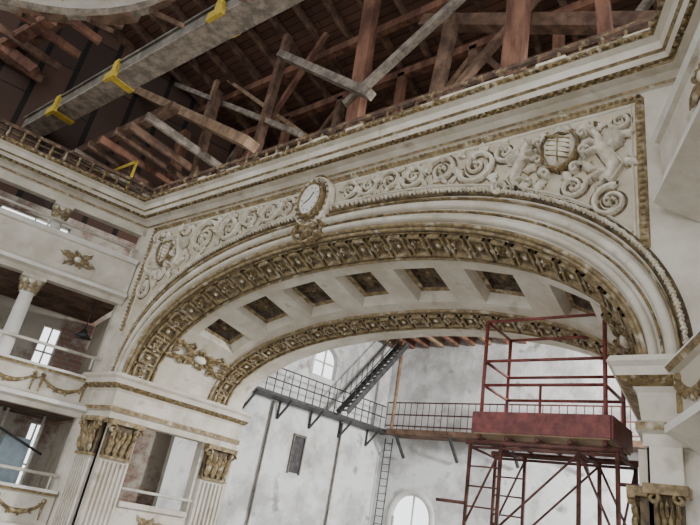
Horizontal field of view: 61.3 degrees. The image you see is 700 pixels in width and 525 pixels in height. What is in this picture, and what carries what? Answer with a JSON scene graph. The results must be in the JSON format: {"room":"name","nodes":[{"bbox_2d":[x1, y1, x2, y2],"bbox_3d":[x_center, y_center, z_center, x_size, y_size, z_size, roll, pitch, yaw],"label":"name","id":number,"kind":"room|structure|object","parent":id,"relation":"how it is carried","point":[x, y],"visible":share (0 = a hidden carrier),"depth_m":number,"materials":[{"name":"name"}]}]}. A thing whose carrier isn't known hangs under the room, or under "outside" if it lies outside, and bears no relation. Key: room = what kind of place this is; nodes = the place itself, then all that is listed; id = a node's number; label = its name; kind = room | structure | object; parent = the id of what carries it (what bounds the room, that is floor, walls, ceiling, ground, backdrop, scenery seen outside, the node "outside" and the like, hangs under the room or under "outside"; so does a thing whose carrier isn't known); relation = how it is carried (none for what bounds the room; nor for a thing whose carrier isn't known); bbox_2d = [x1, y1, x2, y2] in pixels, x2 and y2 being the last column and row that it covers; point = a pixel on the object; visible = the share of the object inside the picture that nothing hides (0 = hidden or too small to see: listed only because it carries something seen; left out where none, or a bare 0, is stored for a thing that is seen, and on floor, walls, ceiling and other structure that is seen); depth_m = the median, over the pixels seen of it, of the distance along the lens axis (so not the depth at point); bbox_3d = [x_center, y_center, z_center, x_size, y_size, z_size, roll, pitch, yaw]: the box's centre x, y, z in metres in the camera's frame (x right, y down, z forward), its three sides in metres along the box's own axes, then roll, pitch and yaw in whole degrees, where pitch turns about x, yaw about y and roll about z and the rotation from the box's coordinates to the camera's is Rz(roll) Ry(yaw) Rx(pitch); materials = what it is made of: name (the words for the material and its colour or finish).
{"room":"theater auditorium","nodes":[
{"label":"theater auditorium","id":0,"kind":"room"},
{"bbox_2d":[37,317,109,488],"bbox_3d":[-11.916,4.241,19.257,6.050,7.200,3.500,25,-28,-30],"label":"wall","id":1,"kind":"structure","parent":0,"point":[62,434],"depth_m":21.24,"materials":[{"name":"paint"}]},
{"bbox_2d":[0,10,245,505],"bbox_3d":[-12.028,1.964,22.619,28.000,27.000,0.300,25,-28,-30],"label":"wall","id":2,"kind":"structure","parent":0,"point":[21,95],"depth_m":24.48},
{"bbox_2d":[14,421,44,484],"bbox_3d":[-11.760,7.212,21.184,0.500,2.900,0.100,25,-28,-30],"label":"window","id":3,"kind":"structure","parent":2,"relation":"in","point":[31,422],"depth_m":21.49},
{"bbox_2d":[2,14,66,64],"bbox_3d":[-4.508,-11.516,18.089,34.087,4.375,0.485,-9,-31,37],"label":"roof truss","id":4,"kind":"object","parent":2,"relation":"attached to","point":[40,39],"visible":0.06,"depth_m":22.48,"materials":[{"name":"brown wood"}]},
{"bbox_2d":[0,203,69,232],"bbox_3d":[-12.502,-1.478,23.330,2.600,0.700,0.100,25,-28,-30],"label":"window","id":5,"kind":"structure","parent":2,"relation":"in","point":[4,205],"depth_m":23.30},
{"bbox_2d":[30,325,62,365],"bbox_3d":[-11.654,3.409,22.457,0.700,2.000,0.100,25,-28,-30],"label":"window","id":6,"kind":"structure","parent":2,"relation":"in","point":[43,352],"depth_m":22.55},
{"bbox_2d":[0,12,228,197],"bbox_3d":[-12.120,-6.964,21.757,11.500,7.080,13.610,-9,-31,37],"label":"joist","id":7,"kind":"object","parent":2,"relation":"attached to","point":[20,37],"visible":0.49,"depth_m":22.17,"materials":[{"name":"brown wood"}]},
{"bbox_2d":[22,0,303,136],"bbox_3d":[-7.899,-6.207,20.064,20.006,0.940,0.920,-9,-31,37],"label":"girder","id":8,"kind":"object","parent":2,"relation":"attached to","point":[224,20],"visible":0.95,"depth_m":18.45,"materials":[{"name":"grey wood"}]},
{"bbox_2d":[226,0,659,167],"bbox_3d":[0.663,-5.409,23.564,34.087,4.425,0.485,-9,-31,37],"label":"roof truss","id":9,"kind":"object","parent":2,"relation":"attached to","point":[470,51],"visible":0.16,"depth_m":23.05,"materials":[{"name":"brown wood"}]},
{"bbox_2d":[0,0,249,32],"bbox_3d":[-7.660,-10.153,10.055,16.276,2.099,16.071,-9,-31,37],"label":"ring","id":10,"kind":"object","parent":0,"point":[100,13],"visible":1,"depth_m":15.53,"materials":[{"name":"grey wood"}]},
{"bbox_2d":[73,423,233,524],"bbox_3d":[-6.515,9.587,17.784,0.369,11.200,4.857,-13,-33,42],"label":"wall","id":11,"kind":"structure","parent":0,"point":[121,515],"depth_m":18.63,"materials":[{"name":"paint"}]},
{"bbox_2d":[77,418,145,524],"bbox_3d":[-7.674,9.358,16.168,0.318,9.900,1.246,-14,-34,43],"label":"fluted pilaster","id":12,"kind":"object","parent":11,"relation":"attached to","point":[120,438],"visible":1,"depth_m":17.58,"materials":[{"name":"paint"}]},
{"bbox_2d":[116,500,186,524],"bbox_3d":[-0.541,7.120,13.899,15.338,0.969,2.350,-9,-31,37],"label":"parapet","id":13,"kind":"object","parent":11,"relation":"attached to","point":[143,521],"visible":0.98,"depth_m":18.21,"materials":[{"name":"paint"}]},
{"bbox_2d":[121,487,192,511],"bbox_3d":[-6.100,7.418,18.476,0.090,0.395,2.620,-14,-34,43],"label":"handrail","id":14,"kind":"object","parent":13,"relation":"on","point":[189,501],"visible":1,"depth_m":18.57,"materials":[{"name":"white metal"}]},
{"bbox_2d":[82,371,251,449],"bbox_3d":[-6.162,5.072,19.901,2.088,1.350,5.582,-14,-34,43],"label":"entablature","id":15,"kind":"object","parent":11,"relation":"attached to","point":[114,394],"depth_m":19.07,"materials":[{"name":"paint"}]},
{"bbox_2d":[186,443,237,524],"bbox_3d":[-5.251,10.806,18.354,0.337,9.900,1.389,-11,-32,40],"label":"fluted pilaster","id":16,"kind":"object","parent":11,"relation":"attached to","point":[216,461],"visible":1,"depth_m":19.83,"materials":[{"name":"paint"}]},
{"bbox_2d":[152,340,393,524],"bbox_3d":[-3.079,9.935,26.675,11.476,19.000,0.300,29,-30,-35],"label":"wall","id":17,"kind":"structure","parent":0,"point":[281,497],"depth_m":27.71,"materials":[{"name":"white paint"}]},
{"bbox_2d":[286,433,306,475],"bbox_3d":[-2.458,8.852,27.272,0.720,1.760,0.120,29,-30,-35],"label":"window","id":18,"kind":"structure","parent":17,"relation":"in","point":[294,464],"depth_m":27.29,"materials":[{"name":"glass"}]},
{"bbox_2d":[242,368,388,445],"bbox_3d":[-2.067,6.554,27.645,11.376,2.058,1.028,29,-30,-35],"label":"catwalk","id":19,"kind":"object","parent":17,"relation":"attached to","point":[288,400],"visible":0.73,"depth_m":27.83,"materials":[{"name":"metal"}]},
{"bbox_2d":[309,348,340,376],"bbox_3d":[-1.200,4.906,29.725,1.900,1.747,0.300,29,-30,-35],"label":"window","id":20,"kind":"structure","parent":17,"relation":"in","point":[336,351],"depth_m":29.71,"materials":[{"name":"paint"}]},
{"bbox_2d":[46,84,699,524],"bbox_3d":[-1.716,4.912,13.286,17.650,17.500,0.350,-9,-31,37],"label":"wall","id":21,"kind":"structure","parent":0,"point":[675,238],"depth_m":10.49,"materials":[{"name":"paint"}]},
{"bbox_2d":[0,0,699,229],"bbox_3d":[-4.448,-5.630,11.917,25.434,0.900,13.681,-9,-31,37],"label":"trim","id":22,"kind":"structure","parent":21,"relation":"attached to","point":[648,59],"depth_m":14.35,"materials":[{"name":"paint"}]},
{"bbox_2d":[0,14,654,197],"bbox_3d":[-4.413,-6.274,12.079,24.689,0.680,13.250,-9,-31,37],"label":"molding","id":23,"kind":"structure","parent":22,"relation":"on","point":[625,29],"depth_m":16.44,"materials":[{"name":"brown wood"}]},
{"bbox_2d":[119,94,650,335],"bbox_3d":[-1.044,-0.503,15.572,16.230,4.110,0.300,-9,-31,37],"label":"frieze panel","id":24,"kind":"object","parent":21,"relation":"attached to","point":[592,158],"visible":1,"depth_m":12.90,"materials":[{"name":"paint"}]},
{"bbox_2d":[291,175,334,245],"bbox_3d":[-1.077,-1.508,16.117,1.320,2.212,0.340,-9,-31,37],"label":"wall clock","id":25,"kind":"object","parent":24,"relation":"attached to","point":[313,202],"visible":1,"depth_m":15.95,"materials":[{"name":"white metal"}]},
{"bbox_2d":[109,187,692,409],"bbox_3d":[0.512,1.587,16.460,16.500,4.716,4.870,-9,-31,37],"label":"arch","id":26,"kind":"object","parent":21,"relation":"attached to","point":[359,282],"visible":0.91,"depth_m":15.73,"materials":[{"name":"paint"}]},
{"bbox_2d":[106,0,656,157],"bbox_3d":[-6.407,-13.348,21.051,48.000,8.944,34.097,-9,-31,37],"label":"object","id":27,"kind":"structure","parent":0,"point":[248,59],"depth_m":24.78,"materials":[{"name":"brown wood"}]},
{"bbox_2d":[133,0,656,190],"bbox_3d":[-1.297,-6.927,21.100,23.056,8.893,2.850,-9,-31,37],"label":"roof truss","id":28,"kind":"object","parent":27,"relation":"attached to","point":[512,28],"visible":0.6,"depth_m":18.61,"materials":[{"name":"red wood"}]},
{"bbox_2d":[382,336,526,348],"bbox_3d":[7.274,1.298,23.390,25.000,0.850,11.400,-9,-31,37],"label":"ceiling","id":29,"kind":"structure","parent":0,"point":[439,341],"depth_m":30.63,"materials":[{"name":"brown wood"}]},
{"bbox_2d":[385,342,644,472],"bbox_3d":[8.481,6.111,26.125,15.622,5.742,1.232,-9,-31,37],"label":"gallery","id":30,"kind":"object","parent":29,"relation":"hanging from","point":[450,436],"visible":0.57,"depth_m":28.10,"materials":[{"name":"black metal"}]},
{"bbox_2d":[336,338,409,414],"bbox_3d":[1.272,5.656,29.745,3.674,4.792,0.760,29,-30,-35],"label":"staircase","id":31,"kind":"structure","parent":30,"relation":"attached to","point":[400,351],"depth_m":29.43,"materials":[{"name":"metal"}]},
{"bbox_2d":[370,338,639,524],"bbox_3d":[10.154,10.780,23.148,22.600,19.000,0.300,-9,-31,37],"label":"wall","id":32,"kind":"structure","parent":0,"point":[450,373],"depth_m":27.96,"materials":[{"name":"white paint"}]},
{"bbox_2d":[385,489,434,524],"bbox_3d":[2.800,12.849,28.111,2.720,3.905,0.350,-9,-31,37],"label":"window","id":33,"kind":"structure","parent":32,"relation":"in","point":[389,520],"depth_m":28.73,"materials":[{"name":"paint"}]},
{"bbox_2d":[647,451,653,524],"bbox_3d":[5.099,7.696,8.925,0.369,11.200,4.857,-6,-29,32],"label":"wall","id":34,"kind":"structure","parent":0,"point":[651,504],"depth_m":8.61,"materials":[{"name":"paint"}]},
{"bbox_2d":[606,353,692,449],"bbox_3d":[5.890,3.110,10.707,1.542,1.350,5.513,-5,-28,31],"label":"entablature","id":35,"kind":"object","parent":34,"relation":"attached to","point":[646,385],"depth_m":9.06,"materials":[{"name":"paint"}]},
{"bbox_3d":[-8.251,5.792,-3.739,170.000,0.200,170.000,-9,-31,37],"label":"floor","id":36,"kind":"structure","parent":0,"visible":0},
{"bbox_2d":[0,169,146,524],"bbox_3d":[-15.392,4.170,16.290,14.100,16.740,4.360,25,-28,-30],"label":"tiers","id":37,"kind":"object","parent":36,"relation":"on","point":[44,266],"visible":0.98,"depth_m":19.16,"materials":[{"name":"paint"}]},
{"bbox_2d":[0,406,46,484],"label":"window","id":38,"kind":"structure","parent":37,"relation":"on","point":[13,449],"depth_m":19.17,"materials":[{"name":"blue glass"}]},
{"bbox_2d":[0,196,137,488],"bbox_3d":[-13.769,0.648,16.146,13.900,8.180,0.100,25,-28,-30],"label":"handrail","id":39,"kind":"object","parent":37,"relation":"on","point":[93,358],"visible":0.9,"depth_m":19.09,"materials":[{"name":"white metal"}]},
{"bbox_2d":[73,302,95,339],"bbox_3d":[-8.950,1.955,20.249,0.600,1.300,0.585,-9,-31,37],"label":"pendant lamp","id":40,"kind":"object","parent":37,"relation":"hanging from","point":[83,334],"visible":1,"depth_m":19.98,"materials":[{"name":"black metal"}]},
{"bbox_2d":[51,415,107,524],"bbox_3d":[-8.654,9.173,16.159,1.186,9.900,0.320,-9,-31,37],"label":"fluted pilaster","id":41,"kind":"object","parent":36,"relation":"on","point":[92,426],"visible":1,"depth_m":17.54,"materials":[{"name":"paint"}]},
{"bbox_2d":[246,401,342,524],"bbox_3d":[-4.051,12.299,24.677,7.438,12.800,0.177,29,-30,-35],"label":"pipes","id":42,"kind":"object","parent":36,"relation":"on","point":[273,404],"visible":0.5,"depth_m":26.56,"materials":[{"name":"metal"}]},
{"bbox_2d":[373,438,392,524],"bbox_3d":[0.976,14.806,28.004,0.510,12.700,0.052,-9,-31,37],"label":"ladder","id":43,"kind":"object","parent":36,"relation":"on","point":[385,438],"visible":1,"depth_m":29.68,"materials":[{"name":"metal"}]},
{"bbox_2d":[436,313,638,524],"bbox_3d":[3.561,7.292,10.843,4.400,12.985,1.540,-9,-31,37],"label":"scaffold tower","id":44,"kind":"object","parent":36,"relation":"on","point":[582,436],"visible":0.87,"depth_m":12.16,"materials":[{"name":"red metal"}]},
{"bbox_2d":[626,449,649,524],"bbox_3d":[3.801,7.489,7.412,0.318,9.900,0.892,-5,-28,31],"label":"fluted pilaster","id":45,"kind":"object","parent":36,"relation":"on","point":[639,503],"visible":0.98,"depth_m":8.91,"materials":[{"name":"paint"}]},
{"bbox_2d":[642,446,692,524],"bbox_3d":[3.805,7.145,6.655,0.620,9.900,0.320,-9,-31,37],"label":"fluted pilaster","id":46,"kind":"object","parent":36,"relation":"on","point":[667,486],"visible":1,"depth_m":8.42,"materials":[{"name":"paint"}]},
{"bbox_2d":[651,22,699,452],"bbox_3d":[5.773,2.211,3.402,4.810,16.740,9.100,4,-25,14],"label":"tiers","id":47,"kind":"object","parent":36,"relation":"on","point":[677,130],"visible":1,"depth_m":8.89,"materials":[{"name":"paint"}]}
]}

